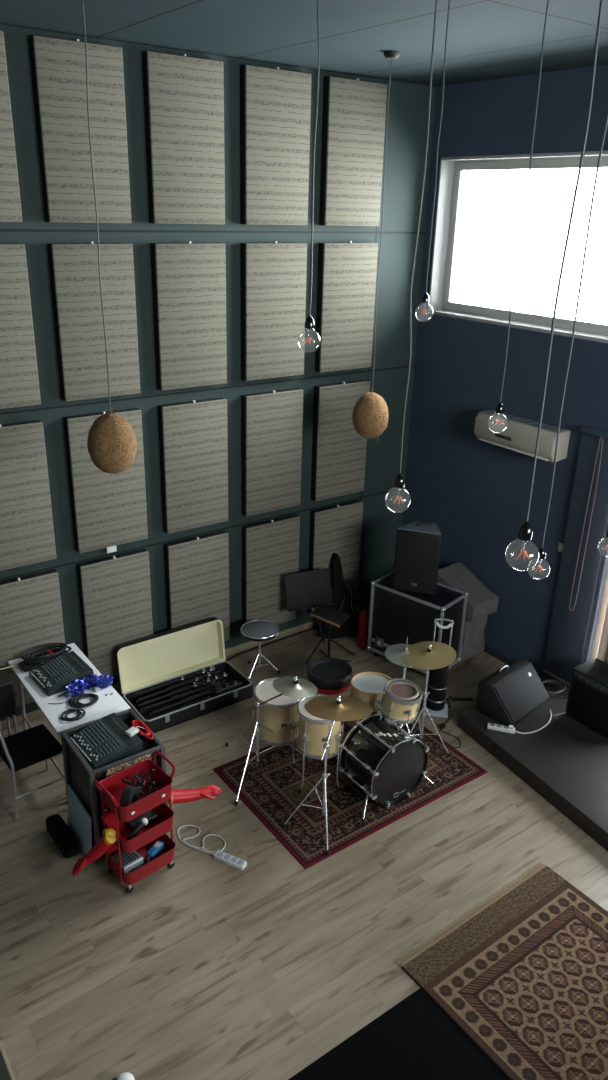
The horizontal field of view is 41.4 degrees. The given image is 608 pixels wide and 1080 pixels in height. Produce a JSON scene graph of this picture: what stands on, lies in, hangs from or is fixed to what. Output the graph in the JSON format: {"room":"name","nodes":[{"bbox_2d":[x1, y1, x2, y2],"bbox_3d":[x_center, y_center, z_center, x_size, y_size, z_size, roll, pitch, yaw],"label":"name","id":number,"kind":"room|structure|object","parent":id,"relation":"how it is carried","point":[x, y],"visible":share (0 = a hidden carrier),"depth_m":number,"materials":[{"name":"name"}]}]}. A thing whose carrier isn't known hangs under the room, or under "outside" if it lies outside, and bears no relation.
{"room":"studio","nodes":[
{"label":"studio","id":0,"kind":"room"},
{"bbox_2d":[0,25,435,720],"bbox_3d":[-1.734,-1.118,6.917,7.770,5.510,0.200,-14,27,-33],"label":"wall","id":1,"kind":"structure","parent":0,"point":[408,102],"depth_m":7.30,"materials":[{"name":"teal paint"}]},
{"bbox_2d":[0,31,21,221],"bbox_3d":[-2.333,-2.832,5.495,0.657,1.216,0.099,-14,27,-33],"label":"acoustic panel","id":2,"kind":"object","parent":1,"relation":"attached to","point":[10,203],"visible":1,"depth_m":5.67,"materials":[{"name":"beige fabric"}]},
{"bbox_2d":[0,244,40,408],"bbox_3d":[-2.368,-1.586,6.014,0.657,1.216,0.099,-14,27,-33],"label":"acoustic panel","id":3,"kind":"object","parent":1,"relation":"attached to","point":[19,381],"visible":1,"depth_m":6.10,"materials":[{"name":"beige fabric"}]},
{"bbox_2d":[0,420,56,570],"bbox_3d":[-2.403,-0.348,6.530,0.657,1.216,0.099,-14,27,-33],"label":"acoustic panel","id":4,"kind":"object","parent":1,"relation":"attached to","point":[26,520],"visible":1,"depth_m":6.56,"materials":[{"name":"beige fabric"}]},
{"bbox_2d":[0,569,64,706],"bbox_3d":[-2.438,0.879,7.041,0.657,1.216,0.099,-14,27,-33],"label":"acoustic panel","id":5,"kind":"object","parent":1,"relation":"attached to","point":[31,617],"visible":0.7,"depth_m":6.94,"materials":[{"name":"beige fabric"}]},
{"bbox_2d":[29,35,130,222],"bbox_3d":[-1.637,-3.007,5.962,0.657,1.216,0.099,-14,27,-33],"label":"acoustic panel","id":6,"kind":"object","parent":1,"relation":"attached to","point":[58,65],"visible":1,"depth_m":5.90,"materials":[{"name":"beige fabric"}]},
{"bbox_2d":[48,241,139,401],"bbox_3d":[-1.672,-1.761,6.481,0.657,1.216,0.099,-14,27,-33],"label":"acoustic panel","id":7,"kind":"object","parent":1,"relation":"attached to","point":[74,269],"visible":1,"depth_m":6.42,"materials":[{"name":"beige fabric"}]},
{"bbox_2d":[63,408,147,552],"bbox_3d":[-1.708,-0.495,7.008,0.657,1.276,0.099,-14,27,-33],"label":"acoustic panel","id":8,"kind":"object","parent":1,"relation":"attached to","point":[108,512],"visible":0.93,"depth_m":6.99,"materials":[{"name":"beige fabric"}]},
{"bbox_2d":[77,548,152,676],"bbox_3d":[-1.742,0.704,7.508,0.657,1.216,0.099,-14,27,-33],"label":"acoustic panel","id":9,"kind":"object","parent":1,"relation":"attached to","point":[115,590],"visible":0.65,"depth_m":7.41,"materials":[{"name":"beige fabric"}]},
{"bbox_2d":[142,51,224,224],"bbox_3d":[-0.944,-3.181,6.427,0.657,1.216,0.099,-14,27,-33],"label":"acoustic panel","id":10,"kind":"object","parent":1,"relation":"attached to","point":[184,95],"visible":1,"depth_m":6.37,"materials":[{"name":"beige fabric"}]},
{"bbox_2d":[1,601,373,729],"bbox_3d":[-1.802,1.436,7.838,7.220,0.085,0.018,-14,27,-33],"label":"baseboard","id":11,"kind":"structure","parent":1,"relation":"attached to","point":[35,714],"depth_m":8.62,"materials":[{"name":"brown wood"}]},
{"bbox_2d":[151,241,226,390],"bbox_3d":[-0.979,-1.935,6.946,0.657,1.216,0.099,-14,27,-33],"label":"acoustic panel","id":12,"kind":"object","parent":1,"relation":"attached to","point":[189,279],"visible":1,"depth_m":6.89,"materials":[{"name":"beige fabric"}]},
{"bbox_2d":[158,397,227,533],"bbox_3d":[-1.014,-0.697,7.462,0.657,1.216,0.099,-14,27,-33],"label":"acoustic panel","id":13,"kind":"object","parent":1,"relation":"attached to","point":[193,443],"visible":1,"depth_m":7.40,"materials":[{"name":"beige fabric"}]},
{"bbox_2d":[164,530,229,640],"bbox_3d":[-1.049,0.529,7.973,0.657,1.216,0.099,-14,27,-33],"label":"acoustic panel","id":14,"kind":"object","parent":1,"relation":"attached to","point":[196,568],"visible":0.84,"depth_m":7.86,"materials":[{"name":"beige fabric"}]},
{"bbox_2d":[242,514,299,624],"bbox_3d":[-0.348,0.353,8.444,0.657,1.216,0.099,-14,27,-33],"label":"acoustic panel","id":15,"kind":"object","parent":1,"relation":"attached to","point":[270,548],"visible":0.79,"depth_m":8.35,"materials":[{"name":"beige fabric"}]},
{"bbox_2d":[241,388,302,515],"bbox_3d":[-0.314,-0.873,7.933,0.657,1.216,0.099,-14,27,-33],"label":"acoustic panel","id":16,"kind":"object","parent":1,"relation":"attached to","point":[271,421],"visible":1,"depth_m":7.87,"materials":[{"name":"beige fabric"}]},
{"bbox_2d":[241,241,306,380],"bbox_3d":[-0.279,-2.112,7.417,0.657,1.216,0.099,-14,27,-33],"label":"acoustic panel","id":17,"kind":"object","parent":1,"relation":"attached to","point":[273,275],"visible":1,"depth_m":7.36,"materials":[{"name":"beige fabric"}]},
{"bbox_2d":[240,65,310,224],"bbox_3d":[-0.243,-3.357,6.898,0.657,1.216,0.099,-14,27,-33],"label":"acoustic panel","id":18,"kind":"object","parent":1,"relation":"attached to","point":[275,104],"visible":1,"depth_m":6.84,"materials":[{"name":"beige fabric"}]},
{"bbox_2d":[307,500,362,612],"bbox_3d":[0.344,0.179,8.909,0.657,1.216,0.099,-14,27,-33],"label":"acoustic panel","id":19,"kind":"object","parent":1,"relation":"attached to","point":[337,528],"visible":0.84,"depth_m":8.77,"materials":[{"name":"beige fabric"}]},
{"bbox_2d":[311,380,369,500],"bbox_3d":[0.379,-1.047,8.398,0.657,1.216,0.099,-14,27,-33],"label":"acoustic panel","id":20,"kind":"object","parent":1,"relation":"attached to","point":[338,451],"visible":1,"depth_m":8.32,"materials":[{"name":"beige fabric"}]},
{"bbox_2d":[315,241,377,372],"bbox_3d":[0.414,-2.286,7.882,0.657,1.216,0.099,-14,27,-33],"label":"acoustic panel","id":21,"kind":"object","parent":1,"relation":"attached to","point":[346,279],"visible":1,"depth_m":7.82,"materials":[{"name":"beige fabric"}]},
{"bbox_2d":[319,76,386,225],"bbox_3d":[0.449,-3.531,7.363,0.657,1.216,0.099,-14,27,-33],"label":"acoustic panel","id":22,"kind":"object","parent":1,"relation":"attached to","point":[354,111],"visible":1,"depth_m":7.30,"materials":[{"name":"beige fabric"}]},
{"bbox_2d":[0,611,607,1079],"bbox_3d":[0.724,2.938,4.776,7.770,0.200,8.900,-14,27,-33],"label":"floor","id":23,"kind":"structure","parent":0,"point":[210,968],"depth_m":5.45,"materials":[{"name":"brown wood"}]},
{"bbox_2d":[0,1041,14,1079],"bbox_3d":[-2.227,2.898,4.399,1.018,0.009,2.300,-14,27,-33],"label":"floor mat","id":24,"kind":"object","parent":23,"relation":"on","point":[6,1073],"visible":1,"depth_m":4.42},
{"bbox_2d":[0,666,17,735],"bbox_3d":[-2.682,1.511,6.721,0.500,0.760,0.307,-14,27,-33],"label":"equipment box","id":25,"kind":"object","parent":23,"relation":"on","point":[8,705],"visible":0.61,"depth_m":6.64,"materials":[{"name":"black plastic"}]},
{"bbox_2d":[0,724,63,819],"bbox_3d":[-2.183,1.653,6.289,0.485,0.834,0.433,-16,29,-37],"label":"chair","id":26,"kind":"object","parent":23,"relation":"on","point":[26,748],"visible":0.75,"depth_m":6.23,"materials":[{"name":"black fabric"}]},
{"bbox_2d":[45,813,78,858],"bbox_3d":[-1.794,2.193,5.959,0.126,0.133,0.405,-15,28,-35],"label":"bag","id":27,"kind":"object","parent":23,"relation":"on","point":[59,831],"visible":1,"depth_m":5.89,"materials":[{"name":"black fabric"}]},
{"bbox_2d":[8,643,129,802],"bbox_3d":[-1.971,1.522,6.775,0.590,0.735,1.210,-14,27,-33],"label":"folding table","id":28,"kind":"object","parent":23,"relation":"on","point":[114,703],"visible":0.41,"depth_m":6.41,"materials":[{"name":"white plastic"}]},
{"bbox_2d":[18,643,71,671],"bbox_3d":[-2.248,1.002,6.943,0.479,0.080,0.265,-14,27,-33],"label":"cable bundle","id":29,"kind":"object","parent":28,"relation":"on","point":[30,661],"visible":0.94,"depth_m":6.93,"materials":[{"name":"black rubber"}]},
{"bbox_2d":[29,651,93,695],"bbox_3d":[-2.020,1.104,6.681,0.400,0.107,0.390,-16,29,-37],"label":"mixing console","id":30,"kind":"object","parent":28,"relation":"on","point":[53,677],"visible":0.99,"depth_m":6.64,"materials":[{"name":"green metal"}]},
{"bbox_2d":[61,693,98,720],"bbox_3d":[-1.756,1.308,6.301,0.229,0.034,0.375,2,23,1],"label":"cable loop","id":31,"kind":"object","parent":28,"relation":"on","point":[77,697],"visible":1,"depth_m":6.31,"materials":[{"name":"black rubber"}]},
{"bbox_2d":[65,673,112,697],"bbox_3d":[-1.766,1.167,6.557,0.410,0.098,0.205,-14,27,-33],"label":"garland","id":32,"kind":"object","parent":28,"relation":"on","point":[79,686],"visible":1,"depth_m":6.55},
{"bbox_2d":[68,784,91,863],"bbox_3d":[-1.646,2.078,5.890,0.046,0.399,0.440,-14,27,-33],"label":"board","id":33,"kind":"object","parent":23,"relation":"on","point":[79,819],"visible":0.87,"depth_m":5.87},
{"bbox_2d":[61,708,167,857],"bbox_3d":[-1.397,1.822,5.968,0.562,0.831,0.568,-14,27,-33],"label":"case","id":34,"kind":"object","parent":23,"relation":"on","point":[79,774],"visible":0.24,"depth_m":5.76,"materials":[{"name":"laminate"}]},
{"bbox_2d":[70,713,142,769],"bbox_3d":[-1.431,1.450,5.789,0.370,0.106,0.440,-16,28,-36],"label":"mixing console","id":35,"kind":"object","parent":34,"relation":"on","point":[103,742],"visible":0.99,"depth_m":5.74,"materials":[{"name":"green metal"}]},
{"bbox_2d":[94,719,157,778],"bbox_3d":[-1.390,1.508,5.840,0.490,0.030,0.490,-14,27,-33],"label":"audio mixer","id":36,"kind":"object","parent":34,"relation":"attached to","point":[147,743],"depth_m":5.87,"materials":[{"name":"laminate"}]},
{"bbox_2d":[93,750,175,892],"bbox_3d":[-1.152,1.966,5.594,0.500,0.868,0.337,-18,30,-39],"label":"utility cart","id":37,"kind":"object","parent":23,"relation":"on","point":[111,788],"visible":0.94,"depth_m":5.56,"materials":[{"name":"red paint"}]},
{"bbox_2d":[72,829,116,875],"bbox_3d":[-1.422,2.119,5.421,0.325,0.371,0.139,3,23,3],"label":"glove","id":38,"kind":"object","parent":37,"relation":"hanging from","point":[106,841],"visible":1,"depth_m":5.39,"materials":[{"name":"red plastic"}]},
{"bbox_2d":[111,851,143,872],"bbox_3d":[-1.232,2.240,5.610,0.150,0.106,0.189,-18,30,-39],"label":"box","id":39,"kind":"object","parent":37,"relation":"in","point":[130,862],"visible":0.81,"depth_m":5.57,"materials":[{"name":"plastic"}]},
{"bbox_2d":[120,785,139,806],"bbox_3d":[-1.165,1.730,5.375,0.066,0.163,0.164,8,23,15],"label":"tape roll","id":40,"kind":"object","parent":37,"relation":"in","point":[130,794],"visible":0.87,"depth_m":5.32,"materials":[{"name":"black plastic"}]},
{"bbox_2d":[99,760,172,821],"bbox_3d":[-1.146,1.711,5.489,0.415,0.139,0.334,-18,30,-39],"label":"tray","id":41,"kind":"object","parent":37,"relation":"on","point":[115,784],"depth_m":5.51,"materials":[{"name":"red paint"}]},
{"bbox_2d":[101,803,173,853],"bbox_3d":[-1.153,1.967,5.595,0.415,0.124,0.334,-18,30,-39],"label":"tray","id":42,"kind":"object","parent":37,"relation":"on","point":[163,824],"depth_m":5.57,"materials":[{"name":"red paint"}]},
{"bbox_2d":[105,834,174,884],"bbox_3d":[-1.161,2.225,5.703,0.415,0.124,0.334,-18,30,-39],"label":"tray","id":43,"kind":"object","parent":37,"relation":"on","point":[166,856],"depth_m":5.64,"materials":[{"name":"red paint"}]},
{"bbox_2d":[124,809,156,830],"bbox_3d":[-1.154,1.965,5.675,0.200,0.055,0.121,-16,28,-36],"label":"box","id":44,"kind":"object","parent":37,"relation":"in","point":[150,815],"visible":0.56,"depth_m":5.65,"materials":[{"name":"plastic"}]},
{"bbox_2d":[123,769,162,796],"bbox_3d":[-1.098,1.677,5.550,0.205,0.128,0.256,-18,30,-39],"label":"pile","id":45,"kind":"object","parent":37,"relation":"in","point":[139,784],"visible":0.95,"depth_m":5.55,"materials":[{"name":"black plastic"}]},
{"bbox_2d":[168,785,220,803],"bbox_3d":[-0.779,1.817,5.759,0.394,0.121,0.140,-7,24,-20],"label":"glove","id":46,"kind":"object","parent":37,"relation":"in","point":[178,796],"visible":0.96,"depth_m":5.74,"materials":[{"name":"red plastic"}]},
{"bbox_2d":[113,617,252,732],"bbox_3d":[-1.134,1.256,7.637,1.142,0.607,0.679,-14,27,-33],"label":"case","id":47,"kind":"object","parent":23,"relation":"on","point":[148,662],"visible":0.89,"depth_m":7.74,"materials":[{"name":"black plastic"}]},
{"bbox_2d":[140,683,211,713],"bbox_3d":[-1.181,1.504,7.692,0.855,0.046,0.037,-15,28,-34],"label":"stand","id":48,"kind":"object","parent":47,"relation":"in","point":[141,712],"visible":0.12,"depth_m":7.55,"materials":[{"name":"black metal"}]},
{"bbox_2d":[138,678,222,706],"bbox_3d":[-1.178,1.444,7.707,0.892,0.046,0.037,-14,27,-32],"label":"stand","id":49,"kind":"object","parent":48,"relation":"on","point":[220,678],"visible":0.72,"depth_m":7.76,"materials":[{"name":"black metal"}]},
{"bbox_2d":[138,670,220,700],"bbox_3d":[-1.188,1.387,7.714,0.884,0.046,0.037,-15,28,-34],"label":"stand","id":50,"kind":"object","parent":49,"relation":"on","point":[208,674],"visible":1,"depth_m":7.73,"materials":[{"name":"black metal"}]},
{"bbox_2d":[147,693,212,715],"bbox_3d":[-1.095,1.524,7.652,0.855,0.046,0.037,-14,27,-33],"label":"stand","id":51,"kind":"object","parent":47,"relation":"in","point":[212,693],"visible":0.05,"depth_m":7.59,"materials":[{"name":"black metal"}]},
{"bbox_2d":[140,680,226,711],"bbox_3d":[-1.134,1.474,7.638,0.907,0.046,0.037,-13,27,-32],"label":"stand","id":52,"kind":"object","parent":51,"relation":"on","point":[223,680],"visible":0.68,"depth_m":7.62,"materials":[{"name":"black metal"}]},
{"bbox_2d":[142,672,228,704],"bbox_3d":[-1.118,1.411,7.662,0.920,0.046,0.037,-14,27,-34],"label":"stand","id":53,"kind":"object","parent":52,"relation":"on","point":[217,677],"visible":1,"depth_m":7.68,"materials":[{"name":"black metal"}]},
{"bbox_2d":[140,677,222,707],"bbox_3d":[-1.178,1.462,7.793,0.904,0.046,0.037,-15,28,-34],"label":"stand","id":54,"kind":"object","parent":47,"relation":"in","point":[222,677],"visible":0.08,"depth_m":7.65,"materials":[{"name":"black metal"}]},
{"bbox_2d":[135,673,218,702],"bbox_3d":[-1.211,1.411,7.784,0.918,0.046,0.036,-15,28,-34],"label":"stand","id":55,"kind":"object","parent":54,"relation":"on","point":[136,701],"visible":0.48,"depth_m":7.72,"materials":[{"name":"black metal"}]},
{"bbox_2d":[133,666,215,695],"bbox_3d":[-1.242,1.359,7.775,0.876,0.046,0.037,-14,27,-33],"label":"stand","id":56,"kind":"object","parent":55,"relation":"on","point":[212,668],"visible":1,"depth_m":7.80,"materials":[{"name":"black metal"}]},
{"bbox_3d":[-0.990,1.580,7.524,0.918,0.046,0.037,-14,27,-33],"label":"stand","id":57,"kind":"object","parent":47,"relation":"in","visible":0},
{"bbox_2d":[149,689,234,719],"bbox_3d":[-1.024,1.529,7.514,0.905,0.046,0.037,-14,27,-32],"label":"stand","id":58,"kind":"object","parent":57,"relation":"on","point":[228,690],"visible":0.61,"depth_m":7.53,"materials":[{"name":"black metal"}]},
{"bbox_2d":[153,680,239,713],"bbox_3d":[-1.000,1.463,7.543,0.915,0.046,0.036,-15,28,-34],"label":"stand","id":59,"kind":"object","parent":58,"relation":"on","point":[234,682],"visible":1,"depth_m":7.56,"materials":[{"name":"black metal"}]},
{"bbox_2d":[177,825,246,869],"bbox_3d":[-0.681,2.264,5.988,0.646,0.040,0.216,12,25,24],"label":"power strip","id":60,"kind":"object","parent":23,"relation":"on","point":[221,856],"visible":1,"depth_m":5.87,"materials":[{"name":"white plastic"}]},
{"bbox_2d":[240,620,279,679],"bbox_3d":[-0.461,1.117,8.144,0.391,0.509,0.410,-14,27,-33],"label":"stool","id":61,"kind":"object","parent":23,"relation":"on","point":[254,630],"visible":0.95,"depth_m":8.05,"materials":[{"name":"black leather"}]},
{"bbox_2d":[285,568,354,663],"bbox_3d":[0.156,0.799,8.469,0.580,0.871,0.592,-14,27,-33],"label":"music stand","id":62,"kind":"object","parent":23,"relation":"on","point":[307,589],"visible":0.97,"depth_m":8.49,"materials":[{"name":"black metal"}]},
{"bbox_2d":[307,603,350,667],"bbox_3d":[0.230,1.017,8.316,0.402,0.592,0.404,19,28,36],"label":"stand","id":63,"kind":"object","parent":23,"relation":"on","point":[334,617],"visible":0.75,"depth_m":8.24,"materials":[{"name":"black metal"}]},
{"bbox_2d":[310,603,349,627],"bbox_3d":[0.266,0.773,8.234,0.275,0.077,0.413,-14,27,-33],"label":"tray","id":64,"kind":"object","parent":63,"relation":"on","point":[325,613],"depth_m":8.22,"materials":[{"name":"black wood"}]},
{"bbox_2d":[321,553,358,638],"bbox_3d":[0.377,0.610,8.835,0.432,0.936,0.318,-7,24,-20],"label":"bag","id":65,"kind":"object","parent":23,"relation":"on","point":[343,598],"visible":0.76,"depth_m":8.80,"materials":[{"name":"black fabric"}]},
{"bbox_2d":[212,712,487,868],"bbox_3d":[0.398,1.959,6.833,1.930,0.008,1.345,-14,27,-33],"label":"patterned rug","id":66,"kind":"object","parent":23,"relation":"on","point":[270,787],"visible":0.52,"depth_m":6.54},
{"bbox_2d":[225,676,316,805],"bbox_3d":[-0.274,1.486,6.615,0.693,0.995,0.796,-3,23,-10],"label":"cymbal stand","id":67,"kind":"object","parent":66,"relation":"on","point":[290,686],"visible":0.99,"depth_m":6.42,"materials":[{"name":"silver metal"}]},
{"bbox_2d":[248,677,302,767],"bbox_3d":[-0.200,1.569,6.877,0.463,0.628,0.477,-14,27,-33],"label":"drum","id":68,"kind":"object","parent":66,"relation":"on","point":[278,714],"depth_m":6.71,"materials":[{"name":"brown wood"}]},
{"bbox_2d":[296,694,343,792],"bbox_3d":[0.120,1.655,6.590,0.374,0.708,0.422,-2,23,-8],"label":"floor tom","id":69,"kind":"object","parent":66,"relation":"on","point":[313,732],"depth_m":6.39,"materials":[{"name":"brown wood"}]},
{"bbox_2d":[282,695,371,854],"bbox_3d":[0.189,1.680,6.116,0.506,1.045,0.694,17,27,32],"label":"cymbal stand","id":70,"kind":"object","parent":66,"relation":"on","point":[334,708],"visible":1,"depth_m":5.99,"materials":[{"name":"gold metal"}]},
{"bbox_2d":[307,658,352,727],"bbox_3d":[0.231,1.426,7.424,0.450,0.510,0.461,-14,27,-33],"label":"stool","id":71,"kind":"object","parent":66,"relation":"on","point":[331,676],"visible":0.77,"depth_m":7.31,"materials":[{"name":"black leather"}]},
{"bbox_2d":[349,672,390,713],"bbox_3d":[0.557,1.513,7.070,0.411,0.640,0.426,-14,27,-33],"label":"tom drum","id":72,"kind":"object","parent":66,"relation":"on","point":[368,687],"visible":0.46,"depth_m":6.91,"materials":[{"name":"brown wood"}]},
{"bbox_2d":[338,711,434,822],"bbox_3d":[0.556,1.726,6.616,0.784,0.594,0.772,-14,27,-33],"label":"bass drum","id":73,"kind":"object","parent":66,"relation":"on","point":[389,763],"visible":0.98,"depth_m":6.36,"materials":[{"name":"black paint"}]},
{"bbox_2d":[379,678,422,727],"bbox_3d":[0.793,1.346,6.602,0.323,0.328,0.338,-14,27,-33],"label":"tom drum","id":74,"kind":"object","parent":73,"relation":"attached to","point":[401,699],"visible":1,"depth_m":6.51,"materials":[{"name":"brown wood"}]},
{"bbox_2d":[385,637,411,734],"bbox_3d":[0.826,1.304,7.017,0.429,1.080,0.440,4,23,5],"label":"cymbal stand","id":75,"kind":"object","parent":66,"relation":"on","point":[394,653],"visible":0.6,"depth_m":6.83,"materials":[{"name":"silver metal"}]},
{"bbox_2d":[402,641,455,756],"bbox_3d":[1.023,1.369,6.920,0.501,1.045,0.484,-14,27,-33],"label":"cymbal stand","id":76,"kind":"object","parent":66,"relation":"on","point":[428,655],"visible":1,"depth_m":6.78,"materials":[{"name":"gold metal"}]},
{"bbox_2d":[358,603,369,647],"bbox_3d":[0.656,0.923,8.691,0.131,0.505,0.124,3,23,4],"label":"fire extinguisher","id":77,"kind":"object","parent":23,"relation":"on","point":[364,614],"visible":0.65,"depth_m":8.64,"materials":[{"name":"red paint"}]},
{"bbox_2d":[288,988,509,1079],"bbox_3d":[0.394,3.406,3.364,2.600,0.006,2.400,-14,27,-33],"label":"rug","id":78,"kind":"object","parent":23,"relation":"on","point":[415,1039],"visible":1,"depth_m":4.56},
{"bbox_2d":[366,571,468,674],"bbox_3d":[1.159,0.881,8.330,0.882,0.885,0.506,19,28,36],"label":"flight case","id":79,"kind":"object","parent":23,"relation":"on","point":[398,615],"visible":0.72,"depth_m":8.14,"materials":[{"name":"black laminate"}]},
{"bbox_2d":[392,521,441,595],"bbox_3d":[1.145,0.164,8.027,0.438,0.702,0.303,8,23,15],"label":"loudspeaker","id":80,"kind":"object","parent":79,"relation":"on","point":[418,543],"visible":1,"depth_m":7.89,"materials":[{"name":"black plastic"}]},
{"bbox_2d":[421,618,453,717],"bbox_3d":[1.264,1.195,7.506,0.298,0.946,0.299,5,23,9],"label":"trolley","id":81,"kind":"object","parent":23,"relation":"on","point":[436,705],"visible":0.82,"depth_m":7.51,"materials":[{"name":"silver metal"}]},
{"bbox_2d":[437,562,497,662],"bbox_3d":[1.683,0.786,8.517,0.425,0.928,0.561,-16,29,-37],"label":"speaker","id":82,"kind":"object","parent":23,"relation":"on","point":[481,601],"visible":0.57,"depth_m":8.38},
{"bbox_2d":[395,862,607,1079],"bbox_3d":[1.920,2.932,4.596,1.462,0.012,2.541,-15,28,-34],"label":"patterned carpet","id":83,"kind":"object","parent":23,"relation":"on","point":[524,976],"visible":1,"depth_m":5.02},
{"bbox_2d":[457,671,607,850],"bbox_3d":[3.440,2.564,5.325,1.895,0.210,6.200,-14,27,-33],"label":"stage platform","id":84,"kind":"object","parent":23,"relation":"on","point":[565,761],"depth_m":6.90,"materials":[{"name":"black carpet"}]},
{"bbox_2d":[476,658,548,725],"bbox_3d":[1.956,1.388,7.457,0.640,0.363,0.409,-20,31,-41],"label":"floor monitor","id":85,"kind":"object","parent":84,"relation":"on","point":[508,695],"visible":0.98,"depth_m":7.35,"materials":[{"name":"black plastic"}]},
{"bbox_2d":[494,662,548,723],"bbox_3d":[2.012,1.401,7.401,0.624,0.278,0.250,-20,31,-41],"label":"grille","id":86,"kind":"object","parent":85,"relation":"attached to","point":[518,693],"depth_m":7.35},
{"bbox_2d":[565,658,607,736],"bbox_3d":[2.702,1.418,7.201,0.368,0.543,0.560,-14,27,-33],"label":"loudspeaker","id":87,"kind":"object","parent":84,"relation":"on","point":[587,701],"visible":1,"depth_m":7.16,"materials":[{"name":"black plastic"}]},
{"bbox_2d":[0,0,607,86],"bbox_3d":[0.873,-2.331,2.581,7.770,0.200,8.900,-14,27,-33],"label":"ceiling","id":88,"kind":"structure","parent":0,"point":[487,39],"depth_m":5.37,"materials":[{"name":"paint"}]},
{"bbox_2d":[82,0,136,476],"bbox_3d":[-1.248,-1.724,4.894,0.348,2.807,0.373,-14,27,-33],"label":"pendant lamp","id":89,"kind":"object","parent":88,"relation":"hanging from","point":[111,443],"visible":1,"depth_m":5.22,"materials":[{"name":"brown wood"}]},
{"bbox_2d":[298,0,319,352],"bbox_3d":[0.050,-1.865,4.040,0.125,1.824,0.125,-14,27,-33],"label":"pendant bulb","id":90,"kind":"object","parent":88,"relation":"hanging from","point":[309,322],"visible":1,"depth_m":4.09,"materials":[{"name":"clear glass"}]},
{"bbox_2d":[351,51,399,440],"bbox_3d":[0.632,-2.294,6.638,0.346,2.999,0.354,-3,23,-11],"label":"pendant","id":91,"kind":"object","parent":88,"relation":"hanging from","point":[370,415],"visible":1,"depth_m":6.99,"materials":[{"name":"brown wood"}]},
{"bbox_2d":[385,0,437,510],"bbox_3d":[0.482,-1.260,3.418,0.125,2.438,0.125,-14,27,-33],"label":"pendant bulb","id":92,"kind":"object","parent":88,"relation":"hanging from","point":[399,481],"visible":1,"depth_m":3.45,"materials":[{"name":"clear glass"}]},
{"bbox_2d":[415,0,449,321],"bbox_3d":[0.725,-2.064,4.395,0.110,1.694,0.110,-14,27,-33],"label":"pendant bulb","id":93,"kind":"object","parent":88,"relation":"hanging from","point":[425,298],"visible":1,"depth_m":4.41,"materials":[{"name":"clear glass"}]},
{"bbox_2d":[488,0,548,427],"bbox_3d":[1.125,-1.646,4.139,0.112,2.247,0.112,-14,27,-33],"label":"pendant bulb","id":94,"kind":"object","parent":88,"relation":"hanging from","point":[499,408],"visible":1,"depth_m":4.15,"materials":[{"name":"clear glass"}]},
{"bbox_2d":[505,0,602,570],"bbox_3d":[0.855,-0.967,2.617,0.125,2.344,0.125,-14,27,-33],"label":"pendant bulb","id":95,"kind":"object","parent":88,"relation":"hanging from","point":[525,532],"visible":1,"depth_m":2.67,"materials":[{"name":"clear glass"}]},
{"bbox_2d":[517,521,532,540],"bbox_3d":[0.829,-0.038,3.004,0.054,0.070,0.054,-14,27,-33],"label":"socket","id":96,"kind":"object","parent":95,"relation":"attached to","point":[525,532],"depth_m":2.99,"materials":[{"name":"black paint"}]},
{"bbox_2d":[527,112,607,578],"bbox_3d":[1.137,-1.053,3.280,0.110,2.680,0.110,-14,27,-33],"label":"pendant bulb","id":97,"kind":"object","parent":88,"relation":"hanging from","point":[541,554],"visible":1,"depth_m":3.39,"materials":[{"name":"clear glass"}]},
{"bbox_2d":[402,64,607,672],"bbox_3d":[3.773,-0.445,5.676,0.250,5.510,8.500,-14,27,-33],"label":"wall","id":98,"kind":"structure","parent":0,"point":[475,491],"depth_m":7.88,"materials":[{"name":"blue paint"}]},
{"bbox_2d":[428,151,607,342],"bbox_3d":[2.234,-2.609,7.118,0.232,1.475,2.852,-14,27,-33],"label":"window","id":99,"kind":"structure","parent":98,"relation":"in","point":[451,171],"depth_m":7.88,"materials":[{"name":"paint"}]},
{"bbox_2d":[474,409,569,462],"bbox_3d":[2.042,-0.995,7.606,0.231,0.289,0.950,-14,27,-33],"label":"air conditioner","id":100,"kind":"object","parent":98,"relation":"attached to","point":[520,435],"visible":0.88,"depth_m":7.48,"materials":[{"name":"beige plastic"}]},
{"bbox_2d":[482,409,567,431],"bbox_3d":[2.062,-1.128,7.560,0.155,0.007,0.914,-14,27,-33],"label":"grille","id":101,"kind":"object","parent":100,"relation":"attached to","point":[519,421],"depth_m":7.53,"materials":[{"name":"grey plastic"}]},
{"bbox_2d":[543,426,607,685],"bbox_3d":[2.553,0.220,7.439,0.068,2.524,0.420,-14,27,-33],"label":"roller blind","id":102,"kind":"object","parent":98,"relation":"attached to","point":[588,512],"visible":0.89,"depth_m":7.41,"materials":[{"name":"blue fabric"}]},
{"bbox_2d":[591,570,607,658],"bbox_3d":[3.197,0.693,6.886,0.050,1.950,1.430,-14,27,-33],"label":"window","id":103,"kind":"structure","parent":98,"relation":"in","point":[602,612],"depth_m":7.50,"materials":[{"name":"paint"}]},
{"bbox_2d":[597,602,607,663],"bbox_3d":[2.945,0.500,6.887,0.050,2.192,0.850,-14,27,-33],"label":"curtain","id":104,"kind":"object","parent":98,"relation":"hanging from","point":[602,654],"visible":0.38,"depth_m":7.35,"materials":[{"name":"fabric"}]},
{"bbox_3d":[-1.069,1.558,7.570,0.836,0.046,0.037,-14,27,-33],"label":"stand","id":105,"kind":"object","parent":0,"visible":0},
{"bbox_2d":[150,688,223,714],"bbox_3d":[-1.040,1.492,7.602,0.909,0.046,0.037,-14,27,-33],"label":"stand","id":106,"kind":"object","parent":105,"relation":"on","point":[151,713],"visible":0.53,"depth_m":7.54,"materials":[{"name":"black metal"}]},
{"bbox_2d":[143,681,225,709],"bbox_3d":[-1.115,1.451,7.564,0.860,0.046,0.037,-13,27,-32],"label":"stand","id":107,"kind":"object","parent":106,"relation":"on","point":[214,684],"visible":1,"depth_m":7.59,"materials":[{"name":"black metal"}]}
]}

